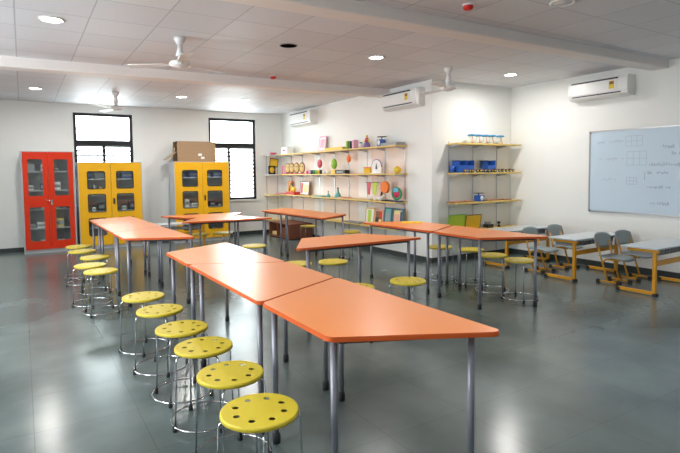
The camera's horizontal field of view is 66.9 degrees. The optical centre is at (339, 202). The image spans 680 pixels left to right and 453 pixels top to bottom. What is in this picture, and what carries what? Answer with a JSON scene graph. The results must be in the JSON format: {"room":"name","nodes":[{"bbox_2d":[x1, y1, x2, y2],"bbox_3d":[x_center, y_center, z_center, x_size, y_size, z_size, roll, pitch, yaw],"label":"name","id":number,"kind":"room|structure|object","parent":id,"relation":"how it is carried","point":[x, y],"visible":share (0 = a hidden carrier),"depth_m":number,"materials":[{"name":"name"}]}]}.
{"room":"classroom","nodes":[
{"label":"classroom","id":0,"kind":"room"},
{"bbox_2d":[0,100,282,248],"bbox_3d":[-5.100,-0.584,11.244,8.340,3.020,0.220,-3,4,-32],"label":"wall","id":1,"kind":"structure","parent":0,"point":[24,125],"depth_m":11.56,"materials":[{"name":"white paint"}]},
{"bbox_2d":[73,112,132,206],"bbox_3d":[-5.102,-0.914,11.154,1.290,1.990,0.198,-3,4,-32],"label":"window","id":2,"kind":"structure","parent":1,"relation":"in","point":[77,143],"depth_m":11.12,"materials":[{"name":"clear glass"}]},
{"bbox_2d":[77,145,129,160],"bbox_3d":[-5.146,-0.670,11.245,1.160,1.134,0.018,-3,4,-32],"label":"grille","id":3,"kind":"object","parent":2,"relation":"attached to","point":[77,145],"depth_m":11.20,"materials":[{"name":"white glass"}]},
{"bbox_2d":[0,229,268,252],"bbox_3d":[-5.028,0.886,11.227,8.328,0.085,0.012,-3,4,-32],"label":"baseboard","id":4,"kind":"structure","parent":1,"relation":"attached to","point":[21,249],"depth_m":11.30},
{"bbox_2d":[208,118,259,200],"bbox_3d":[-2.642,-1.039,12.667,1.310,2.010,0.198,-3,4,-32],"label":"window","id":5,"kind":"structure","parent":1,"relation":"in","point":[228,146],"depth_m":12.79,"materials":[{"name":"clear glass"}]},
{"bbox_2d":[215,148,252,193],"bbox_3d":[-2.687,-0.785,12.758,1.180,1.134,0.018,-3,4,-32],"label":"grille","id":6,"kind":"object","parent":5,"relation":"attached to","point":[215,148],"depth_m":12.87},
{"bbox_2d":[263,154,284,220],"bbox_3d":[-1.628,-0.367,13.069,0.504,1.700,0.340,-3,4,-32],"label":"wall shelf","id":7,"kind":"object","parent":1,"relation":"attached to","point":[266,155],"visible":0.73,"depth_m":13.10,"materials":[{"name":"beige wood"}]},
{"bbox_2d":[269,158,278,167],"bbox_3d":[-1.694,-1.014,13.180,0.267,0.250,0.024,-3,4,-32],"label":"wall plaque","id":8,"kind":"object","parent":1,"relation":"attached to","point":[273,162],"visible":0.82,"depth_m":13.16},
{"bbox_2d":[0,233,679,452],"bbox_3d":[-0.362,1.258,5.517,10.660,0.100,15.250,-3,4,-32],"label":"floor","id":9,"kind":"structure","parent":0,"point":[594,367],"depth_m":4.01,"materials":[{"name":"stone"}]},
{"bbox_2d":[20,151,77,253],"bbox_3d":[-5.837,-0.012,10.331,0.925,2.000,0.468,-3,4,-32],"label":"storage cabinet","id":10,"kind":"object","parent":9,"relation":"on","point":[47,177],"visible":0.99,"depth_m":10.27,"materials":[{"name":"red metal"}]},
{"bbox_2d":[29,189,68,191],"bbox_3d":[-5.862,-0.241,10.355,0.869,0.024,0.340,-3,4,-32],"label":"shelf","id":11,"kind":"object","parent":10,"relation":"attached to","point":[30,190],"depth_m":10.37,"materials":[{"name":"grey metal"}]},
{"bbox_2d":[29,207,69,210],"bbox_3d":[-5.858,0.134,10.377,0.869,0.024,0.340,-3,4,-32],"label":"shelf","id":12,"kind":"object","parent":10,"relation":"attached to","point":[33,208],"depth_m":10.36,"materials":[{"name":"red metal"}]},
{"bbox_2d":[30,225,69,229],"bbox_3d":[-5.854,0.509,10.399,0.869,0.024,0.340,-3,4,-32],"label":"shelf","id":13,"kind":"object","parent":10,"relation":"attached to","point":[42,227],"depth_m":10.33,"materials":[{"name":"metal"}]},
{"bbox_2d":[64,244,93,279],"bbox_3d":[-3.881,0.884,7.670,0.418,0.475,0.418,-3,4,-38],"label":"round stool","id":14,"kind":"object","parent":9,"relation":"on","point":[80,246],"visible":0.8,"depth_m":7.58,"materials":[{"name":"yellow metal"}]},
{"bbox_2d":[66,249,99,286],"bbox_3d":[-3.595,0.909,7.187,0.418,0.475,0.418,1,4,21],"label":"round stool","id":15,"kind":"object","parent":9,"relation":"on","point":[77,251],"visible":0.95,"depth_m":7.11,"materials":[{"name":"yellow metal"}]},
{"bbox_2d":[71,262,111,308],"bbox_3d":[-2.923,0.968,6.045,0.418,0.475,0.418,0,3,15],"label":"round stool","id":16,"kind":"object","parent":9,"relation":"on","point":[92,265],"visible":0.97,"depth_m":5.97,"materials":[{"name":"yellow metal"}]},
{"bbox_2d":[78,255,113,296],"bbox_3d":[-3.155,0.936,6.640,0.418,0.475,0.418,-3,4,-35],"label":"round stool","id":17,"kind":"object","parent":9,"relation":"on","point":[89,257],"visible":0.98,"depth_m":6.61,"materials":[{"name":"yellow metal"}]},
{"bbox_2d":[81,267,122,317],"bbox_3d":[-2.630,0.985,5.680,0.418,0.475,0.418,-3,4,-37],"label":"round stool","id":18,"kind":"object","parent":9,"relation":"on","point":[97,271],"visible":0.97,"depth_m":5.64,"materials":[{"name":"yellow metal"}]},
{"bbox_2d":[75,162,142,248],"bbox_3d":[-4.864,0.049,10.903,1.225,1.790,0.442,-3,4,-32],"label":"storage cabinet","id":19,"kind":"object","parent":9,"relation":"on","point":[104,190],"visible":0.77,"depth_m":10.74,"materials":[{"name":"yellow metal"}]},
{"bbox_2d":[88,178,132,179],"bbox_3d":[-4.886,-0.492,10.898,1.197,0.024,0.340,-3,4,-32],"label":"shelf","id":20,"kind":"object","parent":19,"relation":"attached to","point":[88,178],"depth_m":10.83,"materials":[{"name":"grey metal"}]},
{"bbox_2d":[89,194,132,195],"bbox_3d":[-4.883,-0.159,10.917,1.197,0.024,0.340,-3,4,-32],"label":"shelf","id":21,"kind":"object","parent":19,"relation":"attached to","point":[98,194],"depth_m":10.87,"materials":[{"name":"metal"}]},
{"bbox_2d":[89,209,133,211],"bbox_3d":[-4.879,0.175,10.937,1.197,0.024,0.340,-3,4,-32],"label":"shelf","id":22,"kind":"object","parent":19,"relation":"attached to","point":[90,210],"depth_m":10.77,"materials":[{"name":"yellow metal"}]},
{"bbox_2d":[89,216,147,275],"bbox_3d":[-3.555,0.685,8.227,0.709,0.800,1.426,-3,4,-33],"label":"table","id":23,"kind":"object","parent":9,"relation":"on","point":[128,219],"visible":0.59,"depth_m":8.02,"materials":[{"name":"laminate"}]},
{"bbox_2d":[96,222,161,292],"bbox_3d":[-2.955,0.733,7.294,0.709,0.800,1.426,-3,4,-33],"label":"table","id":24,"kind":"object","parent":9,"relation":"on","point":[111,228],"visible":0.68,"depth_m":7.20,"materials":[{"name":"laminate"}]},
{"bbox_2d":[119,291,169,357],"bbox_3d":[-1.700,1.045,4.470,0.418,0.475,0.418,1,4,27],"label":"round stool","id":25,"kind":"object","parent":9,"relation":"on","point":[144,297],"visible":0.95,"depth_m":4.41,"materials":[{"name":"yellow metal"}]},
{"bbox_2d":[112,227,194,306],"bbox_3d":[-2.353,0.780,6.357,0.709,0.800,1.426,-3,4,-34],"label":"table","id":26,"kind":"object","parent":9,"relation":"on","point":[160,234],"visible":0.88,"depth_m":6.09,"materials":[{"name":"laminate"}]},
{"bbox_2d":[133,304,188,377],"bbox_3d":[-1.399,1.068,4.019,0.418,0.475,0.418,0,3,12],"label":"round stool","id":27,"kind":"object","parent":9,"relation":"on","point":[157,310],"visible":0.98,"depth_m":3.94,"materials":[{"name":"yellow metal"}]},
{"bbox_2d":[143,222,204,256],"bbox_3d":[-3.186,0.691,9.916,1.160,0.585,0.525,-2,4,-29],"label":"school desk","id":28,"kind":"object","parent":9,"relation":"on","point":[171,223],"visible":0.27,"depth_m":9.84,"materials":[{"name":"laminate"}]},
{"bbox_2d":[152,320,213,408],"bbox_3d":[-1.083,1.092,3.544,0.418,0.475,0.418,-3,4,-38],"label":"round stool","id":29,"kind":"object","parent":9,"relation":"on","point":[182,328],"visible":0.91,"depth_m":3.50,"materials":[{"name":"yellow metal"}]},
{"bbox_2d":[169,162,229,242],"bbox_3d":[-3.195,-0.025,11.789,1.250,1.800,0.442,-3,4,-32],"label":"storage cabinet","id":30,"kind":"object","parent":9,"relation":"on","point":[195,187],"visible":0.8,"depth_m":11.64,"materials":[{"name":"yellow metal"}]},
{"bbox_2d":[163,141,215,161],"bbox_3d":[-3.418,-1.143,11.658,1.099,0.450,0.394,-3,4,-32],"label":"carton","id":31,"kind":"object","parent":30,"relation":"on","point":[183,151],"visible":0.95,"depth_m":11.55,"materials":[{"name":"brown cardboard"}]},
{"bbox_2d":[183,191,221,192],"bbox_3d":[-3.213,-0.234,11.803,1.222,0.024,0.340,-3,4,-32],"label":"shelf","id":32,"kind":"object","parent":30,"relation":"attached to","point":[209,191],"depth_m":11.78,"materials":[{"name":"yellow metal"}]},
{"bbox_2d":[161,212,240,261],"bbox_3d":[-2.321,0.628,8.983,1.426,0.800,0.709,-2,4,-27],"label":"table","id":33,"kind":"object","parent":9,"relation":"on","point":[178,217],"visible":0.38,"depth_m":8.94,"materials":[{"name":"laminate"}]},
{"bbox_2d":[170,336,233,433],"bbox_3d":[-0.832,1.111,3.164,0.418,0.475,0.418,0,3,2],"label":"round stool","id":34,"kind":"object","parent":9,"relation":"on","point":[209,346],"visible":0.88,"depth_m":3.09,"materials":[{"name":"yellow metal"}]},
{"bbox_2d":[213,231,233,242],"bbox_3d":[-2.093,0.773,9.247,0.418,0.475,0.418,2,4,33],"label":"round stool","id":35,"kind":"object","parent":9,"relation":"on","point":[223,233],"visible":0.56,"depth_m":9.19,"materials":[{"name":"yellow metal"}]},
{"bbox_2d":[166,243,284,359],"bbox_3d":[-1.112,0.865,4.652,0.709,0.800,1.426,-3,4,-32],"label":"table","id":36,"kind":"object","parent":9,"relation":"on","point":[219,253],"visible":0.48,"depth_m":4.56,"materials":[{"name":"laminate"}]},
{"bbox_2d":[182,216,271,254],"bbox_3d":[-1.891,0.657,8.395,1.426,0.800,0.709,-2,4,-27],"label":"table","id":37,"kind":"object","parent":9,"relation":"on","point":[223,219],"visible":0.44,"depth_m":8.27,"materials":[{"name":"laminate"}]},
{"bbox_2d":[193,360,271,452],"bbox_3d":[-0.576,1.133,2.732,0.418,0.475,0.418,-4,5,-45],"label":"round stool","id":38,"kind":"object","parent":9,"relation":"on","point":[234,375],"visible":0.98,"depth_m":2.71,"materials":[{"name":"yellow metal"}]},
{"bbox_2d":[242,244,266,252],"bbox_3d":[-1.248,0.863,7.529,0.418,0.475,0.418,1,4,24],"label":"round stool","id":39,"kind":"object","parent":9,"relation":"on","point":[248,246],"visible":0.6,"depth_m":7.45,"materials":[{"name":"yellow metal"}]},
{"bbox_2d":[217,393,302,452],"bbox_3d":[-0.354,1.156,2.300,0.418,0.475,0.418,1,4,30],"label":"round stool","id":40,"kind":"object","parent":9,"relation":"on","point":[257,415],"visible":1,"depth_m":2.25,"materials":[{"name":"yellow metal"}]},
{"bbox_2d":[189,262,332,392],"bbox_3d":[-0.529,0.913,3.708,0.709,0.800,1.426,-3,4,-32],"label":"table","id":41,"kind":"object","parent":9,"relation":"on","point":[258,283],"visible":0.76,"depth_m":3.59,"materials":[{"name":"laminate"}]},
{"bbox_2d":[269,220,312,239],"bbox_3d":[-1.181,0.647,12.244,0.600,0.360,1.100,-3,4,-32],"label":"wooden crate","id":42,"kind":"object","parent":9,"relation":"on","point":[295,231],"visible":0.82,"depth_m":11.89,"materials":[{"name":"brown wood"}]},
{"bbox_2d":[262,208,319,255],"bbox_3d":[-1.019,0.558,9.933,0.709,0.800,1.426,-3,4,-35],"label":"table","id":43,"kind":"object","parent":9,"relation":"on","point":[279,211],"visible":0.81,"depth_m":9.71,"materials":[{"name":"laminate"}]},
{"bbox_2d":[287,261,311,266],"bbox_3d":[-0.499,0.943,6.003,0.418,0.475,0.418,0,3,9],"label":"round stool","id":44,"kind":"object","parent":9,"relation":"on","point":[300,263],"visible":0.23,"depth_m":5.96,"materials":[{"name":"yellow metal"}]},
{"bbox_2d":[281,212,345,265],"bbox_3d":[-0.385,0.604,9.017,0.709,0.800,1.426,-3,4,-35],"label":"table","id":45,"kind":"object","parent":9,"relation":"on","point":[321,216],"visible":0.86,"depth_m":8.90,"materials":[{"name":"laminate"}]},
{"bbox_2d":[318,259,347,277],"bbox_3d":[-0.079,0.932,6.114,0.418,0.475,0.418,-2,4,-23],"label":"round stool","id":46,"kind":"object","parent":9,"relation":"on","point":[329,262],"visible":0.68,"depth_m":6.04,"materials":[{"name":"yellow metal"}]},
{"bbox_2d":[339,230,362,258],"bbox_3d":[0.192,0.750,9.210,0.418,0.475,0.418,-3,4,-36],"label":"round stool","id":47,"kind":"object","parent":9,"relation":"on","point":[345,231],"visible":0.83,"depth_m":9.12,"materials":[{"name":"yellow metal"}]},
{"bbox_2d":[296,234,420,300],"bbox_3d":[0.083,0.797,5.598,1.495,0.800,0.692,-3,4,-30],"label":"table","id":48,"kind":"object","parent":9,"relation":"on","point":[312,244],"visible":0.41,"depth_m":5.49,"materials":[{"name":"laminate"}]},
{"bbox_2d":[263,278,498,452],"bbox_3d":[0.064,0.961,2.771,0.709,0.800,1.426,-3,4,-32],"label":"table","id":49,"kind":"object","parent":9,"relation":"on","point":[334,310],"visible":1,"depth_m":2.53,"materials":[{"name":"laminate"}]},
{"bbox_2d":[363,221,451,293],"bbox_3d":[1.014,0.703,7.038,0.709,0.800,1.426,-3,4,-34],"label":"table","id":50,"kind":"object","parent":9,"relation":"on","point":[427,228],"visible":0.88,"depth_m":6.93,"materials":[{"name":"laminate"}]},
{"bbox_2d":[389,277,427,305],"bbox_3d":[0.661,0.989,4.991,0.418,0.475,0.418,2,4,39],"label":"round stool","id":51,"kind":"object","parent":9,"relation":"on","point":[399,281],"visible":0.61,"depth_m":4.94,"materials":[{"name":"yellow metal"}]},
{"bbox_2d":[425,245,454,282],"bbox_3d":[1.400,0.851,7.217,0.418,0.475,0.418,-4,4,-42],"label":"round stool","id":52,"kind":"object","parent":9,"relation":"on","point":[434,247],"visible":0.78,"depth_m":7.17,"materials":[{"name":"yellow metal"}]},
{"bbox_2d":[455,247,486,286],"bbox_3d":[1.764,0.863,6.941,0.418,0.475,0.418,-1,3,-13],"label":"round stool","id":53,"kind":"object","parent":9,"relation":"on","point":[463,249],"visible":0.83,"depth_m":6.84,"materials":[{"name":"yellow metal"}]},
{"bbox_2d":[434,226,547,309],"bbox_3d":[1.621,0.752,6.075,0.709,0.800,1.426,-3,4,-32],"label":"table","id":54,"kind":"object","parent":9,"relation":"on","point":[480,235],"visible":1,"depth_m":5.80,"materials":[{"name":"laminate"}]},
{"bbox_2d":[475,252,508,294],"bbox_3d":[1.911,0.889,6.464,0.418,0.475,0.418,1,4,22],"label":"round stool","id":55,"kind":"object","parent":9,"relation":"on","point":[491,255],"visible":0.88,"depth_m":6.41,"materials":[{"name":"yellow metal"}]},
{"bbox_2d":[483,225,550,267],"bbox_3d":[2.933,0.707,8.474,1.160,0.585,0.525,-3,4,-33],"label":"school desk","id":56,"kind":"object","parent":9,"relation":"on","point":[541,229],"visible":0.65,"depth_m":8.35,"materials":[{"name":"laminate"}]},
{"bbox_2d":[501,257,537,303],"bbox_3d":[2.123,0.909,6.084,0.418,0.475,0.418,-3,4,-39],"label":"round stool","id":57,"kind":"object","parent":9,"relation":"on","point":[516,260],"visible":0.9,"depth_m":6.03,"materials":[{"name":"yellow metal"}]},
{"bbox_2d":[522,226,558,273],"bbox_3d":[3.012,0.709,7.760,0.370,0.660,0.428,-3,4,-34],"label":"chair","id":58,"kind":"object","parent":9,"relation":"on","point":[529,229],"visible":0.8,"depth_m":7.79,"materials":[{"name":"plastic"}]},
{"bbox_2d":[547,224,582,269],"bbox_3d":[3.504,0.687,8.051,0.370,0.660,0.428,-3,4,-32],"label":"chair","id":59,"kind":"object","parent":9,"relation":"on","point":[553,229],"visible":0.78,"depth_m":8.11,"materials":[{"name":"plastic"}]},
{"bbox_2d":[544,231,618,281],"bbox_3d":[3.515,0.760,7.437,1.160,0.585,0.525,-3,4,-33],"label":"school desk","id":60,"kind":"object","parent":9,"relation":"on","point":[574,240],"visible":0.77,"depth_m":7.20,"materials":[{"name":"laminate"}]},
{"bbox_2d":[593,232,635,285],"bbox_3d":[3.689,0.750,6.933,0.370,0.660,0.428,-3,4,-32],"label":"chair","id":61,"kind":"object","parent":9,"relation":"on","point":[602,239],"visible":1,"depth_m":6.97,"materials":[{"name":"plastic"}]},
{"bbox_2d":[614,230,652,280],"bbox_3d":[4.105,0.731,7.177,0.370,0.660,0.428,-2,4,-29],"label":"chair","id":62,"kind":"object","parent":9,"relation":"on","point":[621,236],"visible":0.79,"depth_m":7.25,"materials":[{"name":"plastic"}]},
{"bbox_2d":[616,238,679,296],"bbox_3d":[4.082,0.803,6.577,1.160,0.585,0.525,-3,4,-33],"label":"school desk","id":63,"kind":"object","parent":9,"relation":"on","point":[653,248],"visible":1,"depth_m":6.30,"materials":[{"name":"laminate"}]},
{"bbox_2d":[0,0,679,114],"bbox_3d":[-0.397,-1.857,5.336,10.660,0.100,15.250,-3,4,-32],"label":"ceiling","id":64,"kind":"structure","parent":0,"point":[230,38],"depth_m":6.07,"materials":[{"name":"tile"}]},
{"bbox_2d":[38,15,64,22],"bbox_3d":[-2.764,-1.751,4.933,0.224,0.012,0.224,-3,4,-32],"label":"recessed light","id":65,"kind":"object","parent":64,"relation":"in","point":[51,19],"visible":1,"depth_m":4.93,"materials":[{"name":"white plastic"}]},
{"bbox_2d":[41,17,61,21],"bbox_3d":[-2.764,-1.753,4.933,0.169,0.004,0.169,-3,4,-32],"label":"diffuser","id":66,"kind":"object","parent":65,"relation":"attached to","point":[46,19],"depth_m":4.93,"materials":[{"name":"white plastic"}]},
{"bbox_2d":[93,92,150,111],"bbox_3d":[-3.947,-1.832,9.374,0.952,0.337,1.084,-2,4,-20],"label":"ceiling fan","id":67,"kind":"object","parent":64,"relation":"hanging from","point":[115,107],"visible":1,"depth_m":9.29,"materials":[{"name":"white paint"}]},
{"bbox_2d":[127,36,223,72],"bbox_3d":[-1.690,-1.648,5.758,1.084,0.337,0.952,2,4,35],"label":"ceiling fan","id":68,"kind":"object","parent":64,"relation":"hanging from","point":[181,62],"visible":1,"depth_m":5.62,"materials":[{"name":"white paint"}]},
{"bbox_2d":[279,43,297,47],"bbox_3d":[-0.607,-1.843,6.061,0.220,0.006,0.220,-3,4,-32],"label":"recessed light","id":69,"kind":"object","parent":64,"relation":"attached to","point":[284,45],"depth_m":6.05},
{"bbox_2d":[368,55,384,59],"bbox_3d":[0.474,-1.891,6.726,0.224,0.012,0.224,-3,4,-32],"label":"recessed light","id":70,"kind":"object","parent":64,"relation":"in","point":[373,57],"visible":1,"depth_m":6.72,"materials":[{"name":"white plastic"}]},
{"bbox_2d":[420,67,463,94],"bbox_3d":[1.696,-1.785,7.475,0.952,0.337,1.084,-1,3,-1],"label":"ceiling fan","id":71,"kind":"object","parent":64,"relation":"hanging from","point":[448,87],"visible":1,"depth_m":7.43,"materials":[{"name":"white paint"}]},
{"bbox_2d":[462,3,473,10],"bbox_3d":[1.158,-1.760,4.649,0.110,0.050,0.110,-3,4,-32],"label":"detector","id":72,"kind":"object","parent":64,"relation":"attached to","point":[467,6],"visible":1,"depth_m":4.62,"materials":[{"name":"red plastic"}]},
{"bbox_2d":[549,0,575,6],"bbox_3d":[1.992,-1.786,4.610,0.224,0.012,0.224,-3,4,-32],"label":"recessed light","id":73,"kind":"object","parent":64,"relation":"in","point":[556,3],"visible":1,"depth_m":4.61,"materials":[{"name":"white plastic"}]},
{"bbox_2d":[552,0,572,5],"bbox_3d":[1.992,-1.788,4.610,0.169,0.004,0.169,-3,4,-32],"label":"diffuser","id":74,"kind":"object","parent":73,"relation":"attached to","point":[556,2],"depth_m":4.60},
{"bbox_2d":[281,81,425,256],"bbox_3d":[0.813,-0.671,11.615,2.120,3.020,5.790,-3,4,-32],"label":"wall","id":75,"kind":"structure","parent":0,"point":[355,118],"depth_m":9.85,"materials":[{"name":"white paint"}]},
{"bbox_2d":[0,56,389,97],"bbox_3d":[-2.780,-1.838,7.377,8.352,0.140,0.250,-3,4,-30],"label":"beam","id":76,"kind":"structure","parent":75,"relation":"attached to","point":[6,62],"depth_m":7.50,"materials":[{"name":"white paint"}]},
{"bbox_2d":[289,109,317,127],"bbox_3d":[-0.867,-1.950,12.012,0.220,0.324,1.053,-3,4,-32],"label":"air conditioner","id":77,"kind":"object","parent":75,"relation":"attached to","point":[307,117],"visible":1,"depth_m":11.79,"materials":[{"name":"white plastic"}]},
{"bbox_2d":[314,154,323,211],"bbox_3d":[-0.481,-0.402,11.706,0.003,1.380,0.420,-3,4,-32],"label":"chart","id":78,"kind":"object","parent":75,"relation":"attached to","point":[319,203],"visible":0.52,"depth_m":11.71,"materials":[{"name":"white paper"}]},
{"bbox_2d":[279,145,407,235],"bbox_3d":[-0.163,-0.271,10.939,0.280,1.720,4.706,-3,4,-32],"label":"wall shelf","id":79,"kind":"object","parent":75,"relation":"attached to","point":[348,184],"depth_m":10.53,"materials":[{"name":"brown wood"}]},
{"bbox_2d":[281,147,293,153],"bbox_3d":[-1.293,-1.269,12.643,0.186,0.170,0.346,-3,4,-32],"label":"box","id":80,"kind":"object","parent":79,"relation":"on","point":[284,150],"visible":0.88,"depth_m":12.52,"materials":[{"name":"cardboard"}]},
{"bbox_2d":[286,183,299,194],"bbox_3d":[-1.144,-0.328,12.453,0.160,0.281,0.480,-3,4,-32],"label":"toy","id":81,"kind":"object","parent":79,"relation":"on","point":[293,189],"visible":1,"depth_m":12.38,"materials":[{"name":"red plastic"}]},
{"bbox_2d":[299,162,304,173],"bbox_3d":[-0.883,-0.797,11.986,0.156,0.275,0.070,0,3,16],"label":"mask","id":82,"kind":"object","parent":79,"relation":"on","point":[302,165],"visible":1,"depth_m":11.97,"materials":[{"name":"beige"}]},
{"bbox_2d":[299,181,309,194],"bbox_3d":[-0.827,-0.334,12.084,0.052,0.330,0.460,-3,4,-32],"label":"picture frame","id":83,"kind":"object","parent":79,"relation":"on","point":[304,185],"visible":0.99,"depth_m":12.07,"materials":[{"name":"white paper"}]},
{"bbox_2d":[318,136,326,150],"bbox_3d":[-0.385,-1.287,11.344,0.065,0.339,0.300,-3,4,-32],"label":"picture frame","id":84,"kind":"object","parent":79,"relation":"on","point":[323,139],"visible":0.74,"depth_m":11.33,"materials":[{"name":"paper"}]},
{"bbox_2d":[331,170,349,173],"bbox_3d":[0.008,-0.629,10.555,0.122,0.085,0.530,-3,4,-32],"label":"box","id":85,"kind":"object","parent":79,"relation":"on","point":[332,171],"visible":1,"depth_m":10.44,"materials":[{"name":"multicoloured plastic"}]},
{"bbox_2d":[365,207,375,221],"bbox_3d":[0.570,0.258,9.801,0.051,0.320,0.300,-3,4,-32],"label":"picture frame","id":86,"kind":"object","parent":79,"relation":"on","point":[369,212],"visible":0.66,"depth_m":9.80,"materials":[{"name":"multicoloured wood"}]},
{"bbox_2d":[365,176,378,194],"bbox_3d":[0.596,-0.315,9.588,0.010,0.368,0.440,-3,4,-32],"label":"hanging rail","id":87,"kind":"object","parent":79,"relation":"hanging from","point":[368,183],"visible":1,"depth_m":9.62,"materials":[{"name":"multicoloured plastic"}]},
{"bbox_2d":[374,209,383,221],"bbox_3d":[0.724,0.282,9.532,0.049,0.300,0.270,-3,4,-32],"label":"picture frame","id":88,"kind":"object","parent":79,"relation":"on","point":[379,214],"visible":0.67,"depth_m":9.52,"materials":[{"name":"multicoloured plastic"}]},
{"bbox_2d":[377,136,386,145],"bbox_3d":[0.761,-1.106,9.355,0.179,0.179,0.179,-3,4,-32],"label":"kitchen scale","id":89,"kind":"object","parent":79,"relation":"on","point":[379,141],"visible":0.94,"depth_m":9.31,"materials":[{"name":"blue plastic"}]},
{"bbox_2d":[380,179,389,195],"bbox_3d":[0.798,-0.293,9.166,0.050,0.369,0.250,-3,4,-32],"label":"fish","id":90,"kind":"object","parent":79,"relation":"hanging from","point":[385,186],"visible":1,"depth_m":9.13},
{"bbox_2d":[384,207,392,221],"bbox_3d":[0.868,0.269,9.302,0.054,0.350,0.220,-3,4,-32],"label":"picture frame","id":91,"kind":"object","parent":79,"relation":"on","point":[388,212],"visible":0.6,"depth_m":9.29,"materials":[{"name":"paper"}]},
{"bbox_2d":[381,142,404,145],"bbox_3d":[0.927,-1.027,9.073,0.200,0.050,0.440,-3,4,-32],"label":"flat tray","id":92,"kind":"object","parent":79,"relation":"on","point":[388,143],"visible":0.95,"depth_m":8.92,"materials":[{"name":"metal"}]},
{"bbox_2d":[390,187,403,201],"bbox_3d":[0.990,-0.138,8.981,0.120,0.255,0.240,-3,4,-40],"label":"wheel","id":93,"kind":"object","parent":79,"relation":"on","point":[396,192],"visible":1,"depth_m":8.96,"materials":[{"name":"green plastic"}]},
{"bbox_2d":[392,208,403,221],"bbox_3d":[1.016,0.282,9.042,0.054,0.350,0.300,-3,4,-32],"label":"picture frame","id":94,"kind":"object","parent":79,"relation":"on","point":[398,214],"visible":0.6,"depth_m":9.04,"materials":[{"name":"paper"}]},
{"bbox_2d":[358,150,371,220],"bbox_3d":[0.495,-0.321,10.125,0.003,1.380,0.460,-3,4,-32],"label":"chart","id":95,"kind":"object","parent":75,"relation":"attached to","point":[362,156],"visible":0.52,"depth_m":10.17,"materials":[{"name":"white paper"}]},
{"bbox_2d":[313,234,431,262],"bbox_3d":[0.022,0.845,10.979,0.012,0.085,5.732,-3,4,-32],"label":"baseboard","id":96,"kind":"structure","parent":75,"relation":"attached to","point":[377,249],"depth_m":9.37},
{"bbox_2d":[381,87,424,111],"bbox_3d":[1.070,-1.765,8.877,0.220,0.295,0.940,-3,4,-32],"label":"air conditioner","id":97,"kind":"object","parent":75,"relation":"attached to","point":[408,98],"visible":1,"depth_m":8.70,"materials":[{"name":"white plastic"}]},
{"bbox_2d":[425,79,510,257],"bbox_3d":[2.372,-0.542,9.090,2.120,3.020,0.150,-3,4,-32],"label":"wall","id":98,"kind":"structure","parent":0,"point":[453,115],"depth_m":8.85,"materials":[{"name":"white paint"}]},
{"bbox_2d":[432,248,509,262],"bbox_3d":[2.341,0.930,9.051,1.908,0.085,0.012,-3,4,-32],"label":"baseboard","id":99,"kind":"structure","parent":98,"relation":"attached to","point":[469,255],"depth_m":8.93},
{"bbox_2d":[447,141,520,254],"bbox_3d":[2.516,-0.085,8.949,1.540,1.920,0.279,-3,4,-32],"label":"wall shelf","id":100,"kind":"object","parent":98,"relation":"attached to","point":[474,145],"visible":0.8,"depth_m":8.87,"materials":[{"name":"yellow wood"}]},
{"bbox_2d":[448,214,465,225],"bbox_3d":[1.952,0.338,8.618,0.380,0.268,0.059,-3,4,-32],"label":"game board","id":101,"kind":"object","parent":100,"relation":"on","point":[454,220],"visible":0.7,"depth_m":8.61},
{"bbox_2d":[452,160,466,172],"bbox_3d":[2.004,-0.600,8.633,0.182,0.204,0.174,-3,4,-32],"label":"plastic bin","id":102,"kind":"object","parent":100,"relation":"on","point":[459,165],"visible":0.98,"depth_m":8.57,"materials":[{"name":"blue plastic"}]},
{"bbox_2d":[467,160,473,172],"bbox_3d":[2.153,-0.607,8.725,0.172,0.204,0.174,-3,4,-32],"label":"plastic bin","id":103,"kind":"object","parent":100,"relation":"on","point":[470,164],"visible":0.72,"depth_m":8.67,"materials":[{"name":"blue plastic"}]},
{"bbox_2d":[465,214,481,227],"bbox_3d":[2.283,0.332,8.825,0.370,0.248,0.055,-3,4,-32],"label":"game board","id":104,"kind":"object","parent":100,"relation":"on","point":[474,221],"visible":0.79,"depth_m":8.82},
{"bbox_2d":[474,193,483,201],"bbox_3d":[2.381,-0.090,8.842,0.196,0.144,0.196,-3,4,-32],"label":"kitchen scale","id":105,"kind":"object","parent":100,"relation":"on","point":[478,197],"visible":0.99,"depth_m":8.78,"materials":[{"name":"blue plastic"}]},
{"bbox_2d":[480,160,495,171],"bbox_3d":[2.583,-0.627,8.989,0.202,0.204,0.174,-3,4,-32],"label":"plastic bin","id":106,"kind":"object","parent":100,"relation":"on","point":[486,164],"visible":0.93,"depth_m":8.95,"materials":[{"name":"blue plastic"}]},
{"bbox_2d":[510,58,679,272],"bbox_3d":[5.651,-0.378,5.606,0.200,3.020,9.230,-3,4,-32],"label":"wall","id":107,"kind":"structure","parent":0,"point":[552,131],"depth_m":8.38,"materials":[{"name":"white paint"}]},
{"bbox_2d":[221,0,668,70],"bbox_3d":[0.061,-1.720,4.603,10.266,0.120,0.240,-3,4,-31],"label":"ceiling beam","id":108,"kind":"structure","parent":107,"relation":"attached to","point":[345,10],"depth_m":5.14,"materials":[{"name":"white paint"}]},
{"bbox_2d":[510,248,679,278],"bbox_3d":[5.528,1.088,5.716,0.012,0.085,9.018,-3,4,-32],"label":"baseboard","id":109,"kind":"structure","parent":107,"relation":"attached to","point":[516,251],"depth_m":8.04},
{"bbox_2d":[568,74,634,102],"bbox_3d":[3.965,-1.728,7.843,0.220,0.295,0.940,-3,4,-32],"label":"air conditioner","id":110,"kind":"object","parent":107,"relation":"attached to","point":[623,85],"visible":1,"depth_m":7.71,"materials":[{"name":"white plastic"}]},
{"bbox_2d":[588,125,679,216],"bbox_3d":[4.584,-0.433,7.115,0.028,1.260,2.440,-3,4,-32],"label":"whiteboard","id":111,"kind":"object","parent":107,"relation":"attached to","point":[632,170],"visible":1,"depth_m":7.53,"materials":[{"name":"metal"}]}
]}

